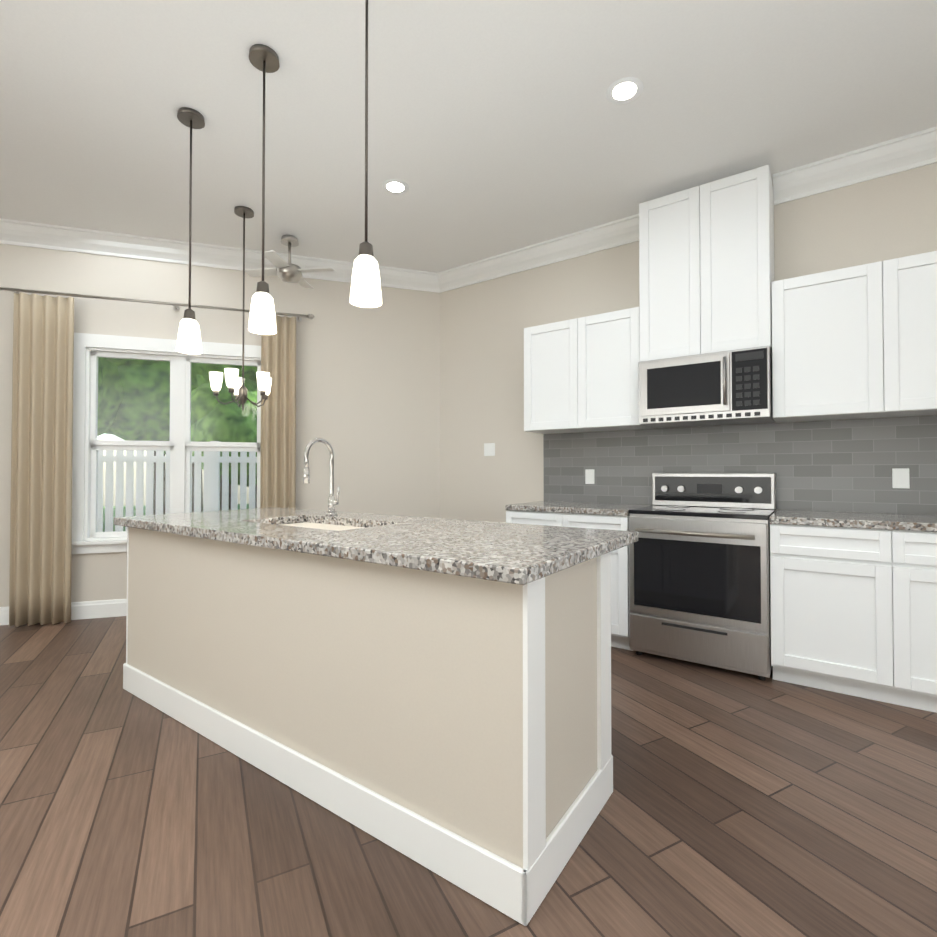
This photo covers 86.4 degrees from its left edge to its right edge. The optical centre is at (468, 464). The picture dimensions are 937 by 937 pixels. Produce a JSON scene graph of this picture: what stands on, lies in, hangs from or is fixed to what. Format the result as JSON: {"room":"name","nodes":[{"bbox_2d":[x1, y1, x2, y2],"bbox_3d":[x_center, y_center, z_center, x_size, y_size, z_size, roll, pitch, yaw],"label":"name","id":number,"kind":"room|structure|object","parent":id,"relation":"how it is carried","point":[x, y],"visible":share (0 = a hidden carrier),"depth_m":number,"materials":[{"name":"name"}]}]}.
{"room":"kitchen","nodes":[
{"label":"kitchen","id":0,"kind":"room"},
{"bbox_2d":[0,244,439,606],"bbox_3d":[-2.677,-0.306,4.140,5.400,3.047,0.120,0,-1,-18],"label":"wall","id":1,"kind":"structure","parent":0,"point":[368,394],"depth_m":4.50,"materials":[{"name":"paint"}]},
{"bbox_2d":[0,599,126,624],"bbox_3d":[-2.737,1.148,4.028,5.230,0.135,0.016,0,-1,-18],"label":"baseboard","id":2,"kind":"structure","parent":1,"relation":"attached to","point":[98,609],"depth_m":3.95,"materials":[{"name":"white wood"}]},
{"bbox_2d":[0,287,313,321],"bbox_3d":[-2.466,-1.306,4.086,2.300,0.050,0.137,0,-1,-18],"label":"curtain rod","id":3,"kind":"object","parent":1,"relation":"attached to","point":[177,308],"visible":0.88,"depth_m":4.00,"materials":[{"name":"silver metal"}]},
{"bbox_2d":[9,292,73,626],"bbox_3d":[-3.224,-0.044,3.778,0.384,2.488,0.074,0,-1,-18],"label":"curtain","id":4,"kind":"object","parent":3,"relation":"hanging from","point":[41,477],"visible":1,"depth_m":3.77,"materials":[{"name":"beige fabric"}]},
{"bbox_2d":[260,315,295,508],"bbox_3d":[-1.633,-0.037,4.285,0.284,2.488,0.074,0,-1,-18],"label":"curtain","id":5,"kind":"object","parent":3,"relation":"hanging from","point":[278,443],"visible":0.58,"depth_m":4.29,"materials":[{"name":"beige fabric"}]},
{"bbox_2d":[72,333,260,553],"bbox_3d":[-2.425,-0.167,4.187,1.520,1.740,0.180,0,-1,-18],"label":"window unit","id":6,"kind":"structure","parent":1,"relation":"in","point":[179,445],"depth_m":4.10,"materials":[{"name":"white"}]},
{"bbox_2d":[0,218,440,292],"bbox_3d":[-2.693,-1.758,4.031,5.290,0.145,0.120,0,-1,-18],"label":"crown molding","id":7,"kind":"structure","parent":1,"relation":"attached to","point":[44,236],"depth_m":4.11,"materials":[{"name":"white"}]},
{"bbox_2d":[0,616,936,936],"bbox_3d":[-2.041,1.231,1.658,11.000,0.100,7.700,-1,-1,35],"label":"floor","id":8,"kind":"structure","parent":0,"point":[740,804],"depth_m":1.62,"materials":[{"name":"brown wood"}]},
{"bbox_2d":[123,519,612,925],"bbox_3d":[-0.659,0.751,2.241,2.432,0.876,0.662,-1,-1,35],"label":"kitchen island","id":9,"kind":"object","parent":8,"relation":"on","point":[432,694],"depth_m":1.60,"materials":[{"name":"paint"}]},
{"bbox_2d":[114,507,637,586],"bbox_3d":[-0.599,0.295,2.334,2.470,0.040,0.960,-1,-1,35],"label":"island countertop","id":10,"kind":"structure","parent":9,"relation":"on","point":[519,555],"depth_m":1.81,"materials":[{"name":"grey stone"}]},
{"bbox_2d":[303,438,339,514],"bbox_3d":[-0.797,0.066,2.722,0.098,0.428,0.221,-1,-1,35],"label":"faucet","id":11,"kind":"object","parent":10,"relation":"on","point":[332,502],"visible":1,"depth_m":2.77,"materials":[{"name":"silver metal"}]},
{"bbox_2d":[506,501,650,650],"bbox_3d":[0.817,0.752,3.663,0.898,0.916,0.623,-1,-1,35],"label":"base cabinet","id":12,"kind":"object","parent":8,"relation":"on","point":[611,516],"visible":0.31,"depth_m":3.29,"materials":[{"name":"white wood"}]},
{"bbox_2d":[506,501,650,515],"bbox_3d":[0.817,0.314,3.669,0.898,0.040,0.623,-1,-1,35],"label":"countertop","id":13,"kind":"structure","parent":12,"relation":"on","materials":[{"name":"stone"}]},
{"bbox_2d":[628,473,775,680],"bbox_3d":[1.480,0.628,3.158,0.760,1.150,0.690,-1,-1,35],"label":"range","id":14,"kind":"object","parent":8,"relation":"on","point":[699,571],"visible":0.98,"depth_m":2.94,"materials":[{"name":"silver metal"}]},
{"bbox_2d":[769,521,916,708],"bbox_3d":[2.050,0.761,2.799,0.574,0.874,0.618,-1,-1,35],"label":"base cabinet","id":15,"kind":"object","parent":8,"relation":"on","point":[853,599],"depth_m":2.54,"materials":[{"name":"white wood"}]},
{"bbox_2d":[769,509,936,528],"bbox_3d":[2.649,0.295,2.383,2.040,0.040,0.623,-1,-1,35],"label":"countertop","id":16,"kind":"structure","parent":15,"relation":"on","point":[891,521],"depth_m":2.60,"materials":[{"name":"grey stone"}]},
{"bbox_2d":[913,529,936,712],"bbox_3d":[2.442,0.757,2.525,0.636,0.874,0.618,-1,-1,35],"label":"base cabinet","id":17,"kind":"object","parent":8,"relation":"on","point":[924,540],"depth_m":2.36,"materials":[{"name":"white wood"}]},
{"bbox_2d":[0,0,936,272],"bbox_3d":[-2.041,-1.916,1.704,11.000,0.100,7.700,-1,-1,35],"label":"ceiling","id":18,"kind":"structure","parent":0,"point":[498,126],"depth_m":2.60,"materials":[{"name":"paint"}]},
{"bbox_2d":[176,107,204,353],"bbox_3d":[-1.470,-1.223,2.638,0.130,1.256,0.130,-1,-1,35],"label":"pendant light","id":19,"kind":"object","parent":18,"relation":"hanging from","point":[189,339],"visible":1,"depth_m":2.62,"materials":[{"name":"white glass"}]},
{"bbox_2d":[209,206,271,409],"bbox_3d":[-1.611,-1.114,3.610,0.425,1.446,0.408,-1,-1,35],"label":"chandelier","id":20,"kind":"object","parent":18,"relation":"hanging from","point":[236,386],"visible":1,"depth_m":3.55,"materials":[{"name":"white glass"}]},
{"bbox_2d":[248,44,279,334],"bbox_3d":[-0.927,-1.229,2.256,0.130,1.256,0.130,-1,-1,35],"label":"pendant light","id":21,"kind":"object","parent":18,"relation":"hanging from","point":[264,59],"visible":1,"depth_m":2.24,"materials":[{"name":"white glass"}]},
{"bbox_2d":[245,235,334,288],"bbox_3d":[-1.444,-1.656,4.031,0.575,0.350,0.575,1,-1,-39],"label":"ceiling fan","id":22,"kind":"object","parent":18,"relation":"hanging from","point":[285,271],"visible":0.94,"depth_m":3.99,"materials":[{"name":"silver metal"}]},
{"bbox_2d":[349,0,381,307],"bbox_3d":[-0.383,-1.234,1.875,0.130,1.256,0.130,-1,-1,35],"label":"pendant light","id":23,"kind":"object","parent":18,"relation":"hanging from","point":[365,291],"visible":1,"depth_m":1.85,"materials":[{"name":"white glass"}]},
{"bbox_2d":[382,179,408,194],"bbox_3d":[-0.485,-1.840,3.311,0.180,0.004,0.180,-1,-1,35],"label":"recessed light","id":24,"kind":"object","parent":18,"relation":"in","point":[395,186],"visible":1,"depth_m":3.30,"materials":[{"name":"white plastic"}]},
{"bbox_2d":[606,77,643,103],"bbox_3d":[0.774,-1.852,2.477,0.180,0.004,0.180,-1,-1,35],"label":"recessed light","id":25,"kind":"object","parent":18,"relation":"in","point":[625,90],"visible":1,"depth_m":2.47,"materials":[{"name":"white plastic"}]},
{"bbox_2d":[440,163,936,522],"bbox_3d":[2.087,-0.319,3.255,5.890,3.047,0.120,-1,-1,35],"label":"wall","id":26,"kind":"structure","parent":0,"point":[484,324],"depth_m":4.26,"materials":[{"name":"paint"}]},
{"bbox_2d":[484,443,494,455],"bbox_3d":[0.189,-0.137,4.507,0.115,0.115,0.006,-1,-1,35],"label":"switch plate","id":27,"kind":"object","parent":26,"relation":"attached to","point":[489,449],"visible":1,"depth_m":4.50,"materials":[{"name":"white plastic"}]},
{"bbox_2d":[524,307,653,433],"bbox_3d":[0.900,-0.671,3.803,0.898,0.812,0.350,-1,-1,35],"label":"upper cabinet","id":28,"kind":"object","parent":26,"relation":"attached to","point":[581,374],"visible":0.96,"depth_m":3.64,"materials":[{"name":"white wood"}]},
{"bbox_2d":[437,126,936,292],"bbox_3d":[1.990,-1.770,3.199,5.720,0.145,0.120,-1,-1,35],"label":"crown molding","id":29,"kind":"structure","parent":26,"relation":"attached to","point":[899,154],"depth_m":3.18,"materials":[{"name":"white"}]},
{"bbox_2d":[639,165,773,361],"bbox_3d":[1.577,-1.238,3.324,0.762,1.084,0.370,-1,-1,35],"label":"upper cabinet","id":30,"kind":"object","parent":26,"relation":"attached to","point":[706,264],"visible":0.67,"depth_m":3.15,"materials":[{"name":"white wood"}]},
{"bbox_2d":[638,346,774,428],"bbox_3d":[1.551,-0.482,3.275,0.756,0.420,0.463,-1,-1,35],"label":"microwave","id":31,"kind":"object","parent":30,"relation":"attached to","point":[731,387],"visible":0.98,"depth_m":3.10,"materials":[{"name":"silver metal"}]},
{"bbox_2d":[543,415,936,514],"bbox_3d":[2.149,0.007,3.127,3.707,0.559,0.010,-1,-1,35],"label":"backsplash","id":32,"kind":"structure","parent":26,"relation":"attached to","point":[848,465],"depth_m":3.21,"materials":[{"name":"tile"}]},
{"bbox_2d":[585,469,593,483],"bbox_3d":[0.960,0.095,3.950,0.075,0.115,0.006,-1,-1,35],"label":"outlet","id":33,"kind":"object","parent":32,"relation":"attached to","point":[589,476],"visible":1,"depth_m":3.95,"materials":[{"name":"white plastic"}]},
{"bbox_2d":[892,468,909,488],"bbox_3d":[2.491,0.079,2.876,0.075,0.115,0.006,-1,-1,35],"label":"outlet","id":34,"kind":"object","parent":32,"relation":"attached to","point":[900,478],"visible":1,"depth_m":2.87,"materials":[{"name":"white plastic"}]},
{"bbox_2d":[771,257,902,422],"bbox_3d":[2.133,-0.683,2.938,0.574,0.812,0.350,-1,-1,35],"label":"upper cabinet","id":35,"kind":"object","parent":26,"relation":"attached to","point":[857,342],"depth_m":2.79,"materials":[{"name":"white wood"}]},
{"bbox_2d":[899,251,936,416],"bbox_3d":[2.524,-0.688,2.664,0.636,0.812,0.350,-1,-1,35],"label":"upper cabinet","id":36,"kind":"object","parent":26,"relation":"attached to","point":[919,270],"depth_m":2.59,"materials":[{"name":"white wood"}]},
{"label":"outside","id":37,"kind":"structure","parent":0,"visible":0},
{"bbox_2d":[103,504,248,531],"bbox_3d":[-5.102,1.430,11.749,17.000,0.100,15.860,0,-1,-18],"label":"ground","id":38,"kind":"structure","parent":37,"point":[134,507],"depth_m":14.73,"materials":[{"name":"green plant"}]},
{"bbox_2d":[97,357,156,435],"bbox_3d":[-7.693,-1.949,9.189,4.644,6.582,4.194,0,-1,-18],"label":"tree","id":39,"kind":"object","parent":38,"relation":"on","point":[118,394],"depth_m":8.68,"materials":[{"name":"green plant"}]},
{"bbox_2d":[104,361,202,511],"bbox_3d":[-5.956,-2.369,10.867,6.176,7.470,3.922,0,-1,-18],"label":"tree","id":40,"kind":"object","parent":38,"relation":"on","point":[141,388],"depth_m":9.08,"materials":[{"name":"green plant"}]},
{"bbox_2d":[153,451,165,514],"bbox_3d":[-7.817,-2.761,12.594,6.551,8.306,6.162,0,-1,-18],"label":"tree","id":41,"kind":"object","parent":38,"relation":"on","point":[154,493],"depth_m":12.30,"materials":[{"name":"green plant"}]},
{"bbox_2d":[97,441,256,531],"bbox_3d":[-3.758,0.482,7.500,15.020,1.670,0.120,0,-1,-18],"label":"fence","id":42,"kind":"object","parent":38,"relation":"on","point":[208,502],"depth_m":7.29,"materials":[{"name":"white wood"}]},
{"bbox_2d":[191,363,256,510],"bbox_3d":[-4.014,-0.735,8.980,2.587,4.146,2.835,0,-1,-18],"label":"tree","id":43,"kind":"object","parent":38,"relation":"on","point":[220,435],"depth_m":7.89,"materials":[{"name":"green plant"}]},
{"bbox_2d":[255,484,256,507],"bbox_3d":[-6.011,-3.372,14.277,5.996,9.576,7.250,0,-1,-18],"label":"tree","id":44,"kind":"object","parent":38,"relation":"on","point":[255,496],"depth_m":13.88,"materials":[{"name":"green plant"}]}
]}

